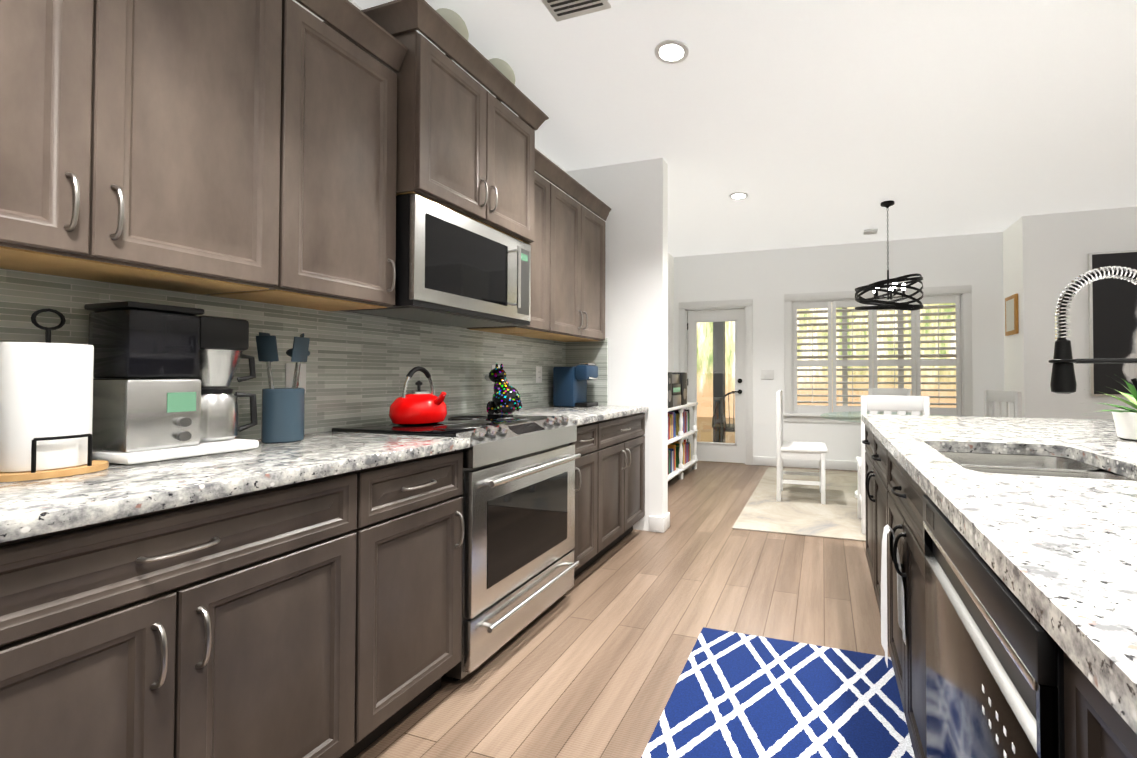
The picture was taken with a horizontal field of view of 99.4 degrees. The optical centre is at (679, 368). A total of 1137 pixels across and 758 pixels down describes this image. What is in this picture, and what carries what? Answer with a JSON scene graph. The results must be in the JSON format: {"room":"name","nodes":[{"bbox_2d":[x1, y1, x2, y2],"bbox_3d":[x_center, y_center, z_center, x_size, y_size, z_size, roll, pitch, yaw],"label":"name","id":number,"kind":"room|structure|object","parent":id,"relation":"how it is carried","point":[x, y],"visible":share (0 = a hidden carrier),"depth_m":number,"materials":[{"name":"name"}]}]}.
{"room":"kitchen","nodes":[
{"label":"kitchen","id":0,"kind":"room"},
{"bbox_2d":[355,461,890,757],"bbox_3d":[1.859,1.207,1.349,6.900,0.100,8.700,0,-1,17],"label":"floor","id":1,"kind":"structure","parent":0,"point":[591,662],"depth_m":2.13,"materials":[{"name":"brown wood"}]},
{"bbox_2d":[0,472,367,757],"bbox_3d":[-1.328,0.714,1.043,0.667,0.875,0.770,0,-1,17],"label":"base cabinet","id":2,"kind":"object","parent":1,"relation":"on","point":[302,598],"depth_m":0.98,"materials":[{"name":"brown wood"}]},
{"bbox_2d":[0,432,469,543],"bbox_3d":[-1.423,0.252,0.696,0.692,0.036,2.317,0,-1,17],"label":"countertop","id":3,"kind":"structure","parent":2,"relation":"on","point":[29,509],"depth_m":1.05,"materials":[{"name":"white stone"}]},
{"bbox_2d":[0,309,108,481],"bbox_3d":[-1.447,0.051,1.079,0.184,0.377,0.184,0,-1,17],"label":"paper towel","id":4,"kind":"object","parent":3,"relation":"on","point":[46,401],"visible":1,"depth_m":1.04,"materials":[{"name":"white paper"}]},
{"bbox_2d":[84,301,258,464],"bbox_3d":[-1.424,0.038,1.361,0.220,0.412,0.333,0,-1,17],"label":"coffee maker","id":5,"kind":"object","parent":3,"relation":"on","point":[140,421],"visible":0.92,"depth_m":1.25,"materials":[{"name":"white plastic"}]},
{"bbox_2d":[256,332,309,442],"bbox_3d":[-1.346,0.063,1.617,0.136,0.370,0.179,0,-1,17],"label":"utensil crock","id":6,"kind":"object","parent":3,"relation":"on","point":[283,411],"visible":1,"depth_m":1.56,"materials":[{"name":"blue ceramic"}]},
{"bbox_2d":[364,448,465,748],"bbox_3d":[-1.158,0.723,1.605,0.667,0.875,0.405,0,-1,17],"label":"base cabinet","id":7,"kind":"object","parent":1,"relation":"on","point":[416,521],"depth_m":1.50,"materials":[{"name":"brown wood"}]},
{"bbox_2d":[332,414,580,680],"bbox_3d":[-0.945,0.699,2.155,0.746,0.941,0.752,0,-1,17],"label":"range","id":8,"kind":"object","parent":1,"relation":"on","point":[519,564],"visible":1,"depth_m":1.93,"materials":[{"name":"silver metal"}]},
{"bbox_2d":[389,366,446,424],"bbox_3d":[-1.124,0.115,2.055,0.256,0.250,0.224,0,-1,17],"label":"kettle","id":9,"kind":"object","parent":8,"relation":"on","point":[418,406],"visible":1,"depth_m":1.99,"materials":[{"name":"red metal"}]},
{"bbox_2d":[484,363,521,413],"bbox_3d":[-1.008,0.118,2.727,0.246,0.296,0.134,0,-1,17],"label":"figurine","id":10,"kind":"object","parent":8,"relation":"on","point":[506,398],"visible":0.98,"depth_m":2.69,"materials":[{"name":"ceramic"}]},
{"bbox_2d":[569,424,599,577],"bbox_3d":[-0.832,0.739,2.677,0.667,0.875,0.295,0,-1,17],"label":"base cabinet","id":11,"kind":"object","parent":1,"relation":"on","point":[587,467],"depth_m":2.61,"materials":[{"name":"brown wood"}]},
{"bbox_2d":[600,412,644,556],"bbox_3d":[-0.680,0.747,3.179,0.667,0.875,0.755,0,-1,17],"label":"base cabinet","id":12,"kind":"object","parent":1,"relation":"on","point":[622,441],"depth_m":3.04,"materials":[{"name":"brown wood"}]},
{"bbox_2d":[494,405,647,427],"bbox_3d":[-0.710,0.288,3.043,0.692,0.036,1.057,0,-1,17],"label":"countertop","id":13,"kind":"structure","parent":12,"relation":"on","point":[578,415],"depth_m":2.96,"materials":[{"name":"white stone"}]},
{"bbox_2d":[553,363,598,406],"bbox_3d":[-0.740,0.119,3.445,0.298,0.315,0.210,0,-1,17],"label":"pod coffee maker","id":14,"kind":"object","parent":13,"relation":"on","point":[569,386],"visible":1,"depth_m":3.37,"materials":[{"name":"blue plastic"}]},
{"bbox_2d":[668,402,697,480],"bbox_3d":[-0.153,0.811,5.263,0.420,0.812,1.250,0,-1,17],"label":"bookshelf","id":15,"kind":"object","parent":1,"relation":"on","point":[679,438],"visible":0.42,"depth_m":5.20,"materials":[{"name":"white paint"}]},
{"bbox_2d":[668,372,686,407],"bbox_3d":[-0.177,0.221,5.039,0.330,0.360,0.740,0,-1,17],"label":"picture frame","id":16,"kind":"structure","parent":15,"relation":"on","point":[677,388],"depth_m":5.02,"materials":[{"name":"black"}]},
{"bbox_2d":[668,409,690,473],"bbox_3d":[-0.117,0.786,5.241,0.199,0.639,1.068,0,-1,17],"label":"books","id":17,"kind":"object","parent":15,"relation":"in","point":[673,447],"visible":0.4,"depth_m":5.27,"materials":[{"name":"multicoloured paper"}]},
{"bbox_2d":[641,627,914,757],"bbox_3d":[0.201,1.146,1.053,0.800,0.012,1.970,0,-1,17],"label":"runner rug","id":18,"kind":"object","parent":1,"relation":"on","point":[736,695],"visible":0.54,"depth_m":1.61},
{"bbox_2d":[732,467,865,541],"bbox_3d":[1.927,1.197,4.296,2.480,0.010,2.420,0,-1,17],"label":"area rug","id":19,"kind":"object","parent":1,"relation":"on","point":[799,509],"visible":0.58,"depth_m":4.00,"materials":[{"name":"beige carpet"}]},
{"bbox_2d":[776,390,827,503],"bbox_3d":[1.141,0.700,4.397,0.455,0.985,0.473,0,-1,17],"label":"chair","id":20,"kind":"object","parent":19,"relation":"on","point":[802,450],"visible":1,"depth_m":4.23,"materials":[{"name":"white paint"}]},
{"bbox_2d":[820,411,944,498],"bbox_3d":[1.927,0.816,4.333,1.210,0.752,1.210,0,-1,17],"label":"dining table","id":21,"kind":"object","parent":19,"relation":"on","point":[856,493],"visible":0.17,"depth_m":4.43,"materials":[{"name":"white paint"}]},
{"bbox_2d":[868,388,910,414],"bbox_3d":[2.315,0.711,5.095,0.460,0.985,0.440,0,-1,12],"label":"chair","id":22,"kind":"object","parent":19,"relation":"on","point":[891,391],"visible":0.12,"depth_m":5.28,"materials":[{"name":"white paint"}]},
{"bbox_2d":[856,395,929,533],"bbox_3d":[1.570,0.687,3.503,0.460,0.985,0.440,0,-1,17],"label":"chair","id":23,"kind":"object","parent":19,"relation":"on","point":[900,405],"visible":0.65,"depth_m":3.34,"materials":[{"name":"white paint"}]},
{"bbox_2d":[984,390,1021,417],"bbox_3d":[2.850,0.701,4.449,0.440,0.985,0.460,0,-1,-3],"label":"chair","id":24,"kind":"object","parent":19,"relation":"on","point":[998,397],"visible":0.21,"depth_m":4.44,"materials":[{"name":"white paint"}]},
{"bbox_2d":[862,422,1136,757],"bbox_3d":[1.262,0.710,0.744,1.626,0.875,3.682,0,-1,17],"label":"kitchen island","id":25,"kind":"object","parent":1,"relation":"on","point":[980,673],"depth_m":0.81,"materials":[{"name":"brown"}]},
{"bbox_2d":[881,524,905,667],"bbox_3d":[0.657,0.684,1.455,0.057,0.388,0.170,0,-1,17],"label":"towel","id":26,"kind":"object","parent":25,"relation":"hanging from","point":[898,554],"depth_m":1.43,"materials":[{"name":"white fabric"}]},
{"bbox_2d":[923,495,1064,757],"bbox_3d":[0.746,0.701,0.685,0.600,0.851,0.600,0,-1,17],"label":"dishwasher","id":27,"kind":"object","parent":25,"relation":"in","point":[995,674],"depth_m":0.69,"materials":[{"name":"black metal"}]},
{"bbox_2d":[862,414,1136,717],"bbox_3d":[0.775,0.256,0.892,0.530,0.036,3.730,0,-1,17],"label":"island countertop","id":28,"kind":"structure","parent":25,"relation":"on","point":[1068,544],"depth_m":0.70,"materials":[{"name":"white stone"}]},
{"bbox_2d":[940,452,1136,480],"bbox_3d":[0.959,0.392,1.305,0.428,0.219,0.578,0,-1,17],"label":"sink basin","id":29,"kind":"object","parent":28,"relation":"in","point":[1022,463],"depth_m":1.48,"materials":[{"name":"silver metal"}]},
{"bbox_2d":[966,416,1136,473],"bbox_3d":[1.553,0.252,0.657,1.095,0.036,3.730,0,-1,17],"label":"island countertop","id":30,"kind":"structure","parent":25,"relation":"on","point":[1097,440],"depth_m":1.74,"materials":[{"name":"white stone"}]},
{"bbox_2d":[1049,266,1136,393],"bbox_3d":[1.133,-0.013,1.248,0.270,0.510,0.091,0,-1,17],"label":"faucet","id":31,"kind":"object","parent":30,"relation":"on","point":[1063,379],"visible":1,"depth_m":1.25,"materials":[{"name":"black metal"}]},
{"bbox_2d":[1082,375,1136,440],"bbox_3d":[1.630,0.134,1.640,0.438,0.229,0.446,0,-1,17],"label":"potted plant","id":32,"kind":"object","parent":30,"relation":"on","point":[1125,420],"visible":1,"depth_m":1.64,"materials":[{"name":"white"}]},
{"bbox_2d":[255,0,1136,530],"bbox_3d":[1.859,-0.213,1.370,6.900,2.740,8.700,0,-1,17],"label":"wall","id":33,"kind":"structure","parent":0,"point":[1037,264],"depth_m":4.70,"materials":[{"name":"white paint"}]},
{"bbox_2d":[0,0,291,297],"bbox_3d":[-1.481,-0.744,1.112,0.347,0.995,0.770,0,-1,17],"label":"upper cabinet","id":34,"kind":"object","parent":33,"relation":"attached to","point":[144,143],"depth_m":1.16,"materials":[{"name":"brown wood"}]},
{"bbox_2d":[0,268,607,439],"bbox_3d":[-1.321,-0.005,1.632,0.360,0.508,4.160,0,-1,17],"label":"backsplash","id":35,"kind":"structure","parent":33,"relation":"attached to","point":[359,366],"depth_m":1.98,"materials":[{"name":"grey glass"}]},
{"bbox_2d":[285,363,305,393],"bbox_3d":[-1.453,0.038,1.786,0.007,0.116,0.072,0,-1,17],"label":"electrical outlet","id":36,"kind":"object","parent":35,"relation":"attached to","point":[289,372],"visible":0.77,"depth_m":1.77,"materials":[{"name":"white plastic"}]},
{"bbox_2d":[536,366,541,382],"bbox_3d":[-0.988,0.042,3.317,0.007,0.116,0.072,0,-1,17],"label":"electrical outlet","id":37,"kind":"object","parent":35,"relation":"attached to","point":[538,374],"visible":1,"depth_m":3.31,"materials":[{"name":"white plastic"}]},
{"bbox_2d":[232,0,399,310],"bbox_3d":[-1.311,-0.735,1.674,0.347,0.995,0.405,0,-1,17],"label":"upper cabinet","id":38,"kind":"object","parent":33,"relation":"attached to","point":[346,71],"depth_m":1.62,"materials":[{"name":"brown wood"}]},
{"bbox_2d":[368,0,539,247],"bbox_3d":[-1.095,-1.024,2.227,0.442,0.700,0.760,0,-1,17],"label":"upper cabinet","id":39,"kind":"object","parent":33,"relation":"attached to","point":[463,151],"depth_m":2.01,"materials":[{"name":"brown wood"}]},
{"bbox_2d":[342,194,530,327],"bbox_3d":[-1.083,-0.448,2.215,0.467,0.434,0.752,0,-1,17],"label":"over-the-range microwave","id":40,"kind":"object","parent":39,"relation":"attached to","point":[453,268],"visible":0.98,"depth_m":2.02,"materials":[{"name":"silver metal"}]},
{"bbox_2d":[435,8,468,59],"bbox_3d":[-1.003,-1.421,2.049,0.160,0.252,0.160,0,-1,17],"label":"decorative ball","id":41,"kind":"object","parent":39,"relation":"on","point":[453,19],"visible":0.29,"depth_m":2.00,"materials":[{"name":"beige metal"}]},
{"bbox_2d":[488,58,515,101],"bbox_3d":[-0.907,-1.416,2.364,0.160,0.252,0.160,0,-1,17],"label":"decorative ball","id":42,"kind":"object","parent":39,"relation":"on","point":[504,68],"visible":0.29,"depth_m":2.31,"materials":[{"name":"beige metal"}]},
{"bbox_2d":[467,156,555,335],"bbox_3d":[-0.985,-0.719,2.746,0.347,0.995,0.295,0,-1,17],"label":"upper cabinet","id":43,"kind":"object","parent":33,"relation":"attached to","point":[541,258],"depth_m":2.78,"materials":[{"name":"brown wood"}]},
{"bbox_2d":[522,168,607,341],"bbox_3d":[-0.833,-0.711,3.248,0.347,0.995,0.755,0,-1,17],"label":"upper cabinet","id":44,"kind":"object","parent":33,"relation":"attached to","point":[578,265],"depth_m":3.16,"materials":[{"name":"brown wood"}]},
{"bbox_2d":[649,512,669,528],"bbox_3d":[-0.449,1.138,3.656,0.784,0.110,0.019,0,-1,17],"label":"baseboard","id":45,"kind":"structure","parent":33,"relation":"attached to","point":[660,524],"depth_m":3.43,"materials":[{"name":"white paint"}]},
{"bbox_2d":[679,299,752,464],"bbox_3d":[0.482,0.172,6.229,0.990,2.120,0.169,0,-1,17],"label":"door","id":46,"kind":"structure","parent":33,"relation":"attached to","point":[740,450],"depth_m":6.16,"materials":[{"name":"white paint"}]},
{"bbox_2d":[761,370,773,378],"bbox_3d":[1.115,0.078,5.975,0.160,0.120,0.011,0,-1,17],"label":"switch plate","id":47,"kind":"object","parent":33,"relation":"attached to","point":[767,374],"visible":1,"depth_m":5.97,"materials":[{"name":"white plastic"}]},
{"bbox_2d":[753,456,857,470],"bbox_3d":[2.271,1.168,5.606,2.775,0.110,0.014,0,-1,17],"label":"baseboard","id":48,"kind":"structure","parent":33,"relation":"attached to","point":[764,461],"depth_m":5.81,"materials":[{"name":"white paint"}]},
{"bbox_2d":[783,285,972,423],"bbox_3d":[2.321,-0.137,5.665,2.110,1.600,0.190,0,-1,17],"label":"shutters","id":49,"kind":"object","parent":33,"relation":"attached to","point":[960,297],"visible":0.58,"depth_m":5.64,"materials":[{"name":"white paint"}]},
{"bbox_2d":[1005,294,1018,335],"bbox_3d":[3.507,-0.562,4.983,0.026,0.410,0.300,0,-1,17],"label":"picture","id":50,"kind":"object","parent":33,"relation":"attached to","point":[1011,317],"visible":1,"depth_m":4.95,"materials":[{"name":"brown wood"}]},
{"bbox_2d":[1088,250,1136,396],"bbox_3d":[4.447,-0.426,4.393,1.040,1.380,0.036,0,-1,17],"label":"television","id":51,"kind":"object","parent":33,"relation":"attached to","point":[1112,308],"visible":0.98,"depth_m":4.48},
{"bbox_2d":[352,0,1136,256],"bbox_3d":[1.859,-1.633,1.392,6.900,0.100,8.700,0,-1,17],"label":"ceiling","id":52,"kind":"structure","parent":0,"point":[805,123],"depth_m":2.81,"materials":[{"name":"white paint"}]},
{"bbox_2d":[541,0,610,21],"bbox_3d":[-0.464,-1.567,1.950,0.270,0.012,0.280,0,-1,17],"label":"ceiling vent","id":53,"kind":"object","parent":52,"relation":"in","point":[559,10],"visible":1,"depth_m":2.04,"materials":[{"name":"white plastic"}]},
{"bbox_2d":[654,40,688,63],"bbox_3d":[-0.040,-1.564,2.333,0.170,0.007,0.170,0,-1,17],"label":"recessed light","id":54,"kind":"object","parent":52,"relation":"in","point":[671,51],"visible":1,"depth_m":2.33,"materials":[{"name":"white plastic"}]},
{"bbox_2d":[729,192,747,199],"bbox_3d":[0.527,-1.535,4.199,0.170,0.007,0.170,0,-1,17],"label":"recessed light","id":55,"kind":"object","parent":52,"relation":"in","point":[738,195],"visible":1,"depth_m":4.18,"materials":[{"name":"white plastic"}]},
{"bbox_2d":[863,229,877,234],"bbox_3d":[2.107,-1.508,5.203,0.140,0.029,0.120,0,-1,17],"label":"smoke detector","id":56,"kind":"object","parent":52,"relation":"attached to","point":[869,231],"visible":1,"depth_m":5.17,"materials":[{"name":"white plastic"}]},
{"bbox_2d":[855,200,923,310],"bbox_3d":[1.927,-1.023,4.362,0.580,1.025,0.580,0,-1,17],"label":"pendant light","id":57,"kind":"object","parent":52,"relation":"hanging from","point":[875,287],"visible":1,"depth_m":4.23,"materials":[{"name":"black metal"}]},
{"label":"outside","id":58,"kind":"structure","parent":0,"visible":0},
{"bbox_2d":[697,417,734,442],"bbox_3d":[3.800,1.342,8.779,22.000,0.100,6.650,0,-1,17],"label":"ground","id":59,"kind":"structure","parent":58,"point":[704,429],"depth_m":9.62,"materials":[{"name":"beige"}]},
{"bbox_2d":[713,322,724,442],"bbox_3d":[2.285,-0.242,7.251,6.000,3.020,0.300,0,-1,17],"label":"post","id":60,"kind":"object","parent":59,"relation":"on","point":[718,363],"depth_m":7.70,"materials":[{"name":"grey"}]},
{"bbox_2d":[712,392,734,442],"bbox_3d":[0.798,0.797,6.929,0.633,0.935,0.589,0,-1,17],"label":"outdoor chair","id":61,"kind":"object","parent":59,"relation":"on","point":[723,426],"depth_m":6.74,"materials":[{"name":"black wicker"}]},
{"bbox_2d":[697,303,955,417],"bbox_3d":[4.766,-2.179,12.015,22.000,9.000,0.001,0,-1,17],"label":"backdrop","id":62,"kind":"structure","parent":58,"point":[707,339],"depth_m":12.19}
]}

